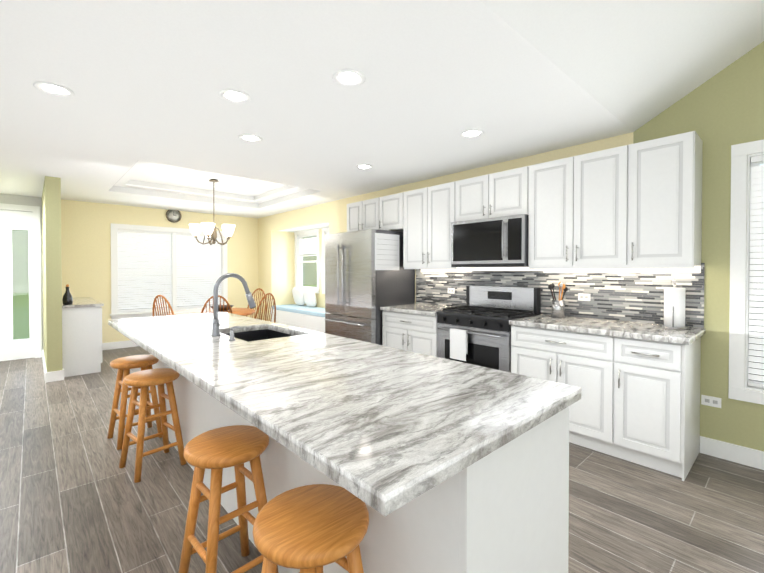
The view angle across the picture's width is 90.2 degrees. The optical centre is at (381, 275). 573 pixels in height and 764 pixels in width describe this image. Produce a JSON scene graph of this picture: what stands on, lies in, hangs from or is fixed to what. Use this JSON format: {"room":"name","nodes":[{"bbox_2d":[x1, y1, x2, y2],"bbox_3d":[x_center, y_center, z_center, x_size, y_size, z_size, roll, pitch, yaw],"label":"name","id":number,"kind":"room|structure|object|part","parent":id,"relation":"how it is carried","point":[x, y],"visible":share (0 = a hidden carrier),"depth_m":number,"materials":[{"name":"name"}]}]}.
{"room":"kitchen","nodes":[
{"label":"kitchen","id":0,"kind":"room"},
{"bbox_2d":[42,176,62,371],"bbox_3d":[-4.567,0.031,5.254,0.142,2.480,1.810,-1,1,-43],"label":"wall column","id":1,"kind":"structure","parent":0,"point":[52,271],"depth_m":4.60,"materials":[{"name":"paint"}]},
{"bbox_2d":[0,193,257,349],"bbox_3d":[-5.168,0.021,6.013,6.907,2.480,0.120,-1,1,-43],"label":"wall","id":2,"kind":"structure","parent":0,"point":[86,248],"depth_m":6.41,"materials":[{"name":"yellow paint"}]},
{"bbox_2d":[0,203,41,360],"bbox_3d":[-5.814,0.112,5.364,1.506,2.315,0.140,-1,1,-43],"label":"door","id":3,"kind":"structure","parent":2,"relation":"attached to","point":[31,345],"depth_m":5.72,"materials":[{"name":"white wood"}]},
{"bbox_2d":[42,350,47,382],"bbox_3d":[-4.612,1.211,5.201,0.014,0.120,1.804,-1,1,-43],"label":"baseboard","id":4,"kind":"structure","parent":2,"relation":"attached to","point":[43,358],"depth_m":4.84,"materials":[{"name":"white wood"}]},
{"bbox_2d":[102,340,138,349],"bbox_3d":[-3.739,1.187,7.251,2.906,0.120,0.014,-1,1,-43],"label":"baseboard","id":5,"kind":"structure","parent":2,"relation":"attached to","point":[120,344],"depth_m":6.53,"materials":[{"name":"white wood"}]},
{"bbox_2d":[110,223,227,319],"bbox_3d":[-3.902,-0.068,7.141,1.990,1.637,0.175,-1,1,-43],"label":"window","id":6,"kind":"structure","parent":2,"relation":"in","point":[115,314],"depth_m":6.89,"materials":[{"name":"white wood"}]},
{"bbox_2d":[117,230,221,311],"bbox_3d":[-3.910,-0.081,7.150,1.748,1.417,0.051,-1,1,-43],"label":"window blinds","id":7,"kind":"object","parent":6,"relation":"attached to","point":[144,270],"visible":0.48,"depth_m":7.02,"materials":[{"name":"white"}]},
{"bbox_2d":[166,210,181,222],"bbox_3d":[-3.874,-1.111,7.084,0.260,0.260,0.035,-1,1,-43],"label":"wall clock","id":8,"kind":"object","parent":2,"relation":"attached to","point":[174,216],"visible":0.92,"depth_m":7.08,"materials":[{"name":"metal"}]},
{"bbox_2d":[0,0,763,217],"bbox_3d":[-1.443,-2.297,1.944,6.907,2.295,11.110,-1,1,-43],"label":"ceiling","id":9,"kind":"structure","parent":0,"point":[146,115],"depth_m":2.41,"materials":[{"name":"white paint"}]},
{"bbox_2d":[33,81,74,96],"bbox_3d":[-2.029,-1.150,2.359,0.196,0.010,0.196,-1,1,-43],"label":"recessed light","id":10,"kind":"object","parent":9,"relation":"in","point":[51,88],"visible":1,"depth_m":2.35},
{"bbox_2d":[189,179,234,244],"bbox_3d":[-2.405,-0.897,5.436,0.623,0.929,0.600,-1,1,-43],"label":"chandelier","id":11,"kind":"object","parent":9,"relation":"hanging from","point":[209,230],"visible":1,"depth_m":5.32,"materials":[{"name":"glass"}]},
{"bbox_2d":[218,89,250,102],"bbox_3d":[-0.947,-1.151,2.452,0.196,0.010,0.196,-1,1,-43],"label":"recessed light","id":12,"kind":"object","parent":9,"relation":"in","point":[234,96],"visible":1,"depth_m":2.44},
{"bbox_2d":[238,134,262,141],"bbox_3d":[-1.115,-1.160,3.229,0.196,0.010,0.196,-1,1,-43],"label":"recessed light","id":13,"kind":"object","parent":9,"relation":"in","point":[249,138],"visible":1,"depth_m":3.22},
{"bbox_2d":[332,69,365,86],"bbox_3d":[-0.193,-1.148,2.220,0.196,0.010,0.196,-1,1,-43],"label":"recessed light","id":14,"kind":"object","parent":9,"relation":"in","point":[348,77],"visible":1,"depth_m":2.22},
{"bbox_2d":[356,164,372,169],"bbox_3d":[-0.189,-1.171,4.122,0.196,0.010,0.196,-1,1,-43],"label":"recessed light","id":15,"kind":"object","parent":9,"relation":"in","point":[364,166],"visible":1,"depth_m":4.11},
{"bbox_2d":[460,129,483,137],"bbox_3d":[0.735,-1.159,3.123,0.196,0.010,0.196,-1,1,-43],"label":"recessed light","id":16,"kind":"object","parent":9,"relation":"in","point":[472,133],"visible":1,"depth_m":3.12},
{"bbox_2d":[0,346,763,572],"bbox_3d":[-1.247,1.358,2.169,7.440,0.100,11.110,-1,1,-43],"label":"floor","id":17,"kind":"structure","parent":0,"point":[74,498],"depth_m":2.18,"materials":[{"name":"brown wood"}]},
{"bbox_2d":[62,305,102,376],"bbox_3d":[-4.237,0.837,5.319,0.412,0.865,1.165,-1,1,-43],"label":"base cabinet","id":18,"kind":"object","parent":17,"relation":"on","point":[81,335],"depth_m":4.88,"materials":[{"name":"wood"}]},
{"bbox_2d":[62,297,101,308],"bbox_3d":[-4.396,0.385,5.495,0.426,0.035,1.687,-1,1,-43],"label":"countertop","id":19,"kind":"structure","parent":18,"relation":"on","point":[81,302],"depth_m":5.00,"materials":[{"name":"beige stone"}]},
{"bbox_2d":[62,284,72,304],"bbox_3d":[-4.014,0.244,4.862,0.104,0.260,0.104,-1,1,-43],"label":"decanter","id":20,"kind":"object","parent":19,"relation":"on","point":[67,299],"visible":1,"depth_m":4.84,"materials":[{"name":"black glass"}]},
{"bbox_2d":[107,355,161,449],"bbox_3d":[-1.972,0.984,3.047,0.328,0.633,0.328,1,1,42],"label":"stool","id":21,"kind":"object","parent":17,"relation":"on","point":[124,365],"visible":0.88,"depth_m":3.02,"materials":[{"name":"brown wood"}]},
{"bbox_2d":[119,368,186,482],"bbox_3d":[-1.567,0.989,2.604,0.329,0.633,0.329,1,1,41],"label":"stool","id":22,"kind":"object","parent":17,"relation":"on","point":[158,377],"visible":0.98,"depth_m":2.57,"materials":[{"name":"brown wood"}]},
{"bbox_2d":[152,295,173,316],"bbox_3d":[-2.634,0.756,4.902,0.462,1.044,0.512,0,1,22],"label":"dining chair","id":23,"kind":"object","parent":17,"relation":"on","point":[166,300],"visible":0.25,"depth_m":4.68,"materials":[{"name":"brown wood"}]},
{"bbox_2d":[168,308,255,315],"bbox_3d":[-2.418,0.890,5.470,1.150,0.745,1.150,-1,1,-43],"label":"dining table","id":24,"kind":"object","parent":17,"relation":"on","point":[243,311],"visible":0.19,"depth_m":5.45,"materials":[{"name":"brown wood"}]},
{"bbox_2d":[210,305,233,311],"bbox_3d":[-2.311,0.479,5.496,0.320,0.075,0.320,-1,1,-43],"label":"bowl","id":25,"kind":"object","parent":24,"relation":"on","point":[225,307],"visible":0.56,"depth_m":5.43,"materials":[{"name":"brown wood"}]},
{"bbox_2d":[201,295,232,313],"bbox_3d":[-2.107,0.757,4.853,0.463,1.044,0.511,0,1,-24],"label":"dining chair","id":26,"kind":"object","parent":17,"relation":"on","point":[208,300],"visible":0.21,"depth_m":4.64,"materials":[{"name":"brown wood"}]},
{"bbox_2d":[178,425,278,572],"bbox_3d":[-0.642,1.001,1.591,0.333,0.633,0.333,-1,1,-43],"label":"stool","id":27,"kind":"object","parent":17,"relation":"on","point":[216,451],"visible":0.92,"depth_m":1.57,"materials":[{"name":"brown wood"}]},
{"bbox_2d":[246,288,266,318],"bbox_3d":[-2.154,0.741,6.189,0.462,1.044,0.512,0,1,22],"label":"dining chair","id":28,"kind":"object","parent":17,"relation":"on","point":[259,289],"visible":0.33,"depth_m":6.37,"materials":[{"name":"brown wood"}]},
{"bbox_2d":[255,293,275,322],"bbox_3d":[-1.721,0.753,5.168,0.512,1.044,0.463,0,1,26],"label":"dining chair","id":29,"kind":"object","parent":17,"relation":"on","point":[273,298],"visible":0.4,"depth_m":5.07,"materials":[{"name":"brown wood"}]},
{"bbox_2d":[271,309,324,332],"bbox_3d":[-1.373,0.972,7.203,0.551,0.550,2.046,-1,1,-43],"label":"window seat","id":30,"kind":"object","parent":17,"relation":"on","point":[309,322],"visible":0.18,"depth_m":6.91,"materials":[{"name":"white wood"}]},
{"bbox_2d":[272,304,324,316],"bbox_3d":[-1.372,0.659,7.200,0.533,0.074,2.030,-1,1,-43],"label":"seat cushion","id":31,"kind":"object","parent":30,"relation":"on","point":[308,310],"visible":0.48,"depth_m":7.15,"materials":[{"name":"blue fabric"}]},
{"bbox_2d":[292,287,304,304],"bbox_3d":[-1.696,0.424,7.749,0.185,0.371,0.400,-1,1,-43],"label":"pillow","id":32,"kind":"object","parent":31,"relation":"on","point":[297,293],"visible":0.92,"depth_m":7.65,"materials":[{"name":"white fabric"}]},
{"bbox_2d":[303,288,316,306],"bbox_3d":[-1.411,0.428,7.426,0.185,0.371,0.400,-1,1,-43],"label":"pillow","id":33,"kind":"object","parent":31,"relation":"on","point":[309,296],"visible":1,"depth_m":7.33,"materials":[{"name":"white fabric"}]},
{"bbox_2d":[253,484,368,572],"bbox_3d":[-0.202,1.007,1.111,0.328,0.633,0.328,1,1,42],"label":"stool","id":34,"kind":"object","parent":17,"relation":"on","point":[314,528],"visible":0.98,"depth_m":1.06,"materials":[{"name":"brown wood"}]},
{"bbox_2d":[150,325,576,572],"bbox_3d":[-0.698,0.867,2.408,0.649,0.875,3.394,-1,1,-43],"label":"kitchen island","id":35,"kind":"object","parent":17,"relation":"on","point":[508,512],"depth_m":1.16,"materials":[{"name":"wood"}]},
{"bbox_2d":[108,313,580,516],"bbox_3d":[-0.809,0.411,2.305,0.964,0.040,3.448,-1,1,-43],"label":"island countertop","id":36,"kind":"structure","parent":35,"relation":"on","point":[387,426],"depth_m":1.25,"materials":[{"name":"white stone"}]},
{"bbox_2d":[208,273,255,336],"bbox_3d":[-0.971,0.187,2.518,0.299,0.403,0.090,-1,1,-43],"label":"faucet","id":37,"kind":"object","parent":36,"relation":"on","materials":[{"name":"silver metal"}]},
{"bbox_2d":[228,325,239,340],"bbox_3d":[-0.891,0.348,2.302,0.071,0.086,0.040,-1,1,-43],"label":"soap dispenser","id":38,"kind":"object","parent":36,"relation":"on","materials":[{"name":"silver metal"}]},
{"bbox_2d":[226,329,293,341],"bbox_3d":[-0.846,0.524,2.624,0.454,0.191,0.654,-1,1,-43],"label":"sink","id":39,"kind":"object","parent":36,"relation":"in","point":[248,335],"depth_m":2.90,"materials":[{"name":"grey metal"}]},
{"bbox_2d":[324,227,414,344],"bbox_3d":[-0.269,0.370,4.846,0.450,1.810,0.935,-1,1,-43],"label":"refrigerator","id":40,"kind":"object","parent":17,"relation":"on","point":[362,267],"depth_m":4.57,"materials":[{"name":"silver metal"}]},
{"bbox_2d":[380,311,427,354],"bbox_3d":[0.496,0.844,4.351,0.599,0.874,0.818,-1,1,-43],"label":"base cabinet","id":41,"kind":"object","parent":17,"relation":"on","point":[404,332],"depth_m":4.18,"materials":[{"name":"white wood"}]},
{"bbox_2d":[400,267,415,302],"bbox_3d":[-0.002,0.367,5.093,0.278,1.810,0.935,-1,1,-43],"label":"tall cabinet","id":42,"kind":"object","parent":17,"relation":"on","point":[407,274],"depth_m":4.75,"materials":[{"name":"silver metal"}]},
{"bbox_2d":[428,307,535,373],"bbox_3d":[1.035,0.836,3.746,0.587,0.904,0.923,-1,1,-43],"label":"stove","id":43,"kind":"object","parent":17,"relation":"on","point":[477,340],"depth_m":3.51,"materials":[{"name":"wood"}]},
{"bbox_2d":[436,285,540,372],"bbox_3d":[1.012,0.704,3.724,0.649,1.170,0.791,-1,1,-43],"label":"range","id":44,"kind":"object","parent":43,"relation":"in","point":[479,332],"depth_m":3.60,"materials":[{"name":"silver metal"}]},
{"bbox_2d":[516,327,599,451],"bbox_3d":[1.604,0.858,3.150,0.599,0.874,0.847,-1,1,-43],"label":"base cabinet","id":45,"kind":"object","parent":17,"relation":"on","point":[564,357],"depth_m":2.89,"materials":[{"name":"white wood"}]},
{"bbox_2d":[600,335,700,480],"bbox_3d":[1.962,0.863,2.761,0.599,0.874,0.455,-1,1,-43],"label":"base cabinet","id":46,"kind":"object","parent":17,"relation":"on","point":[650,392],"depth_m":2.56,"materials":[{"name":"white wood"}]},
{"bbox_2d":[380,303,705,346],"bbox_3d":[1.166,0.391,3.598,0.628,0.050,2.830,-1,1,-43],"label":"countertop","id":47,"kind":"structure","parent":46,"relation":"on","point":[654,332],"depth_m":3.02,"materials":[{"name":"white stone"}]},
{"bbox_2d":[548,282,567,317],"bbox_3d":[1.567,0.216,3.406,0.110,0.320,0.166,-1,1,-43],"label":"utensil crock","id":48,"kind":"object","parent":47,"relation":"on","point":[558,308],"visible":1,"depth_m":3.36,"materials":[{"name":"silver metal"}]},
{"bbox_2d":[662,280,686,329],"bbox_3d":[2.129,0.210,2.772,0.150,0.349,0.150,-1,1,-43],"label":"paper towel holder","id":49,"kind":"object","parent":47,"relation":"on","point":[674,307],"visible":1,"depth_m":2.72,"materials":[{"name":"white paper"}]},
{"bbox_2d":[258,41,763,450],"bbox_3d":[1.248,-1.024,4.441,0.653,4.610,10.870,-1,1,-43],"label":"wall","id":50,"kind":"structure","parent":0,"point":[720,113],"depth_m":2.75,"materials":[{"name":"yellow paint"}]},
{"bbox_2d":[294,229,318,292],"bbox_3d":[-1.496,-0.280,7.802,0.144,1.260,0.920,-1,1,-43],"label":"bay window","id":51,"kind":"structure","parent":50,"relation":"in","point":[305,246],"depth_m":7.89,"materials":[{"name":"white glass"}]},
{"bbox_3d":[-1.464,-0.280,7.832,0.005,1.020,0.680,-1,1,-43],"label":"glass","id":52,"kind":"part","parent":51,"relation":"part of","materials":[{"name":"clear glass"}]},
{"bbox_2d":[322,227,328,293],"bbox_3d":[-0.791,-0.271,7.038,0.144,1.260,0.920,-1,1,-43],"label":"bay window","id":53,"kind":"structure","parent":50,"relation":"in","point":[325,231],"depth_m":7.30,"materials":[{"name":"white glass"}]},
{"bbox_2d":[347,198,375,230],"bbox_3d":[-0.128,-0.786,5.208,0.329,0.438,0.740,-1,1,-43],"label":"upper cabinet","id":54,"kind":"object","parent":50,"relation":"attached to","point":[361,213],"depth_m":5.13,"materials":[{"name":"white wood"}]},
{"bbox_2d":[376,193,399,230],"bbox_3d":[0.206,-0.782,4.845,0.329,0.438,0.487,-1,1,-43],"label":"upper cabinet","id":55,"kind":"object","parent":50,"relation":"attached to","point":[387,207],"depth_m":4.74,"materials":[{"name":"white wood"}]},
{"bbox_2d":[400,182,451,266],"bbox_3d":[0.628,-0.543,4.391,0.329,0.906,0.758,-1,1,-43],"label":"upper cabinet","id":56,"kind":"object","parent":50,"relation":"attached to","point":[424,212],"depth_m":4.30,"materials":[{"name":"white wood"}]},
{"bbox_2d":[448,288,454,293],"bbox_3d":[0.804,0.181,4.433,0.005,0.064,0.100,-1,1,-43],"label":"electrical outlet plate","id":57,"kind":"object","parent":50,"relation":"attached to","point":[450,290],"depth_m":4.43,"materials":[{"name":"plastic"}]},
{"bbox_2d":[448,207,527,266],"bbox_3d":[1.130,-0.346,3.796,0.401,0.527,0.794,-1,1,-43],"label":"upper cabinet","id":58,"kind":"object","parent":50,"relation":"attached to","point":[498,237],"depth_m":3.63,"materials":[{"name":"silver metal"}]},
{"bbox_2d":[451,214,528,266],"bbox_3d":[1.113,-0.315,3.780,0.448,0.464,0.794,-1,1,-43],"label":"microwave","id":59,"kind":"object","parent":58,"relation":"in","point":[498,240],"depth_m":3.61,"materials":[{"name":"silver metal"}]},
{"bbox_2d":[452,167,523,214],"bbox_3d":[1.156,-0.770,3.815,0.329,0.438,0.800,-1,1,-43],"label":"upper cabinet","id":60,"kind":"object","parent":50,"relation":"attached to","point":[504,188],"depth_m":3.70,"materials":[{"name":"white wood"}]},
{"bbox_2d":[416,263,704,327],"bbox_3d":[1.390,0.134,3.809,0.010,0.475,2.820,-1,1,-43],"label":"backsplash","id":61,"kind":"structure","parent":50,"relation":"attached to","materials":[{"name":"tile"}]},
{"bbox_2d":[524,147,615,266],"bbox_3d":[1.711,-0.529,3.217,0.329,0.906,0.836,-1,1,-43],"label":"upper cabinet","id":62,"kind":"object","parent":50,"relation":"attached to","point":[615,233],"depth_m":3.13,"materials":[{"name":"white wood"}]},
{"bbox_2d":[578,293,589,300],"bbox_3d":[1.787,0.194,3.367,0.005,0.064,0.100,-1,1,-43],"label":"electrical outlet plate","id":63,"kind":"object","parent":50,"relation":"attached to","point":[581,296],"depth_m":3.37,"materials":[{"name":"plastic"}]},
{"bbox_2d":[616,131,703,266],"bbox_3d":[2.064,-0.524,2.833,0.329,0.906,0.446,-1,1,-43],"label":"upper cabinet","id":64,"kind":"object","parent":50,"relation":"attached to","point":[659,181],"depth_m":2.71,"materials":[{"name":"white wood"}]},
{"bbox_2d":[701,395,720,407],"bbox_3d":[2.379,0.911,2.751,0.006,0.070,0.110,-1,1,-43],"label":"electrical outlet plate","id":65,"kind":"object","parent":50,"relation":"attached to","point":[711,401],"depth_m":2.75,"materials":[{"name":"plastic"}]},
{"bbox_2d":[700,436,763,469],"bbox_3d":[3.510,1.255,1.520,0.014,0.120,3.470,-1,1,-43],"label":"baseboard","id":66,"kind":"structure","parent":50,"relation":"attached to","point":[747,456],"depth_m":2.66,"materials":[{"name":"white wood"}]},
{"bbox_2d":[728,140,763,404],"bbox_3d":[2.885,-0.016,2.266,0.144,1.765,1.196,-1,1,-43],"label":"window","id":67,"kind":"structure","parent":50,"relation":"in","point":[740,389],"depth_m":2.62,"materials":[{"name":"white wood"}]},
{"bbox_2d":[748,155,763,387],"bbox_3d":[2.882,-0.020,2.264,0.051,1.572,1.004,-1,1,-43],"label":"window blinds","id":68,"kind":"object","parent":67,"relation":"attached to","point":[756,331],"visible":0.9,"depth_m":2.60,"materials":[{"name":"white plastic"}]},
{"label":"outside","id":69,"kind":"structure","parent":0,"visible":0},
{"bbox_2d":[13,285,316,339],"bbox_3d":[-7.647,1.278,23.472,66.667,0.050,90.870,-1,1,-43],"label":"lawn","id":70,"kind":"structure","parent":69,"point":[19,324],"depth_m":13.05,"materials":[{"name":"green plant"}]},
{"bbox_2d":[12,229,316,292],"bbox_3d":[-0.960,-1.427,9.201,57.200,5.700,60.870,-1,1,-43],"label":"trees","id":71,"kind":"object","parent":70,"relation":"on","point":[24,264],"depth_m":26.11,"materials":[{"name":"green plant"}]}
]}

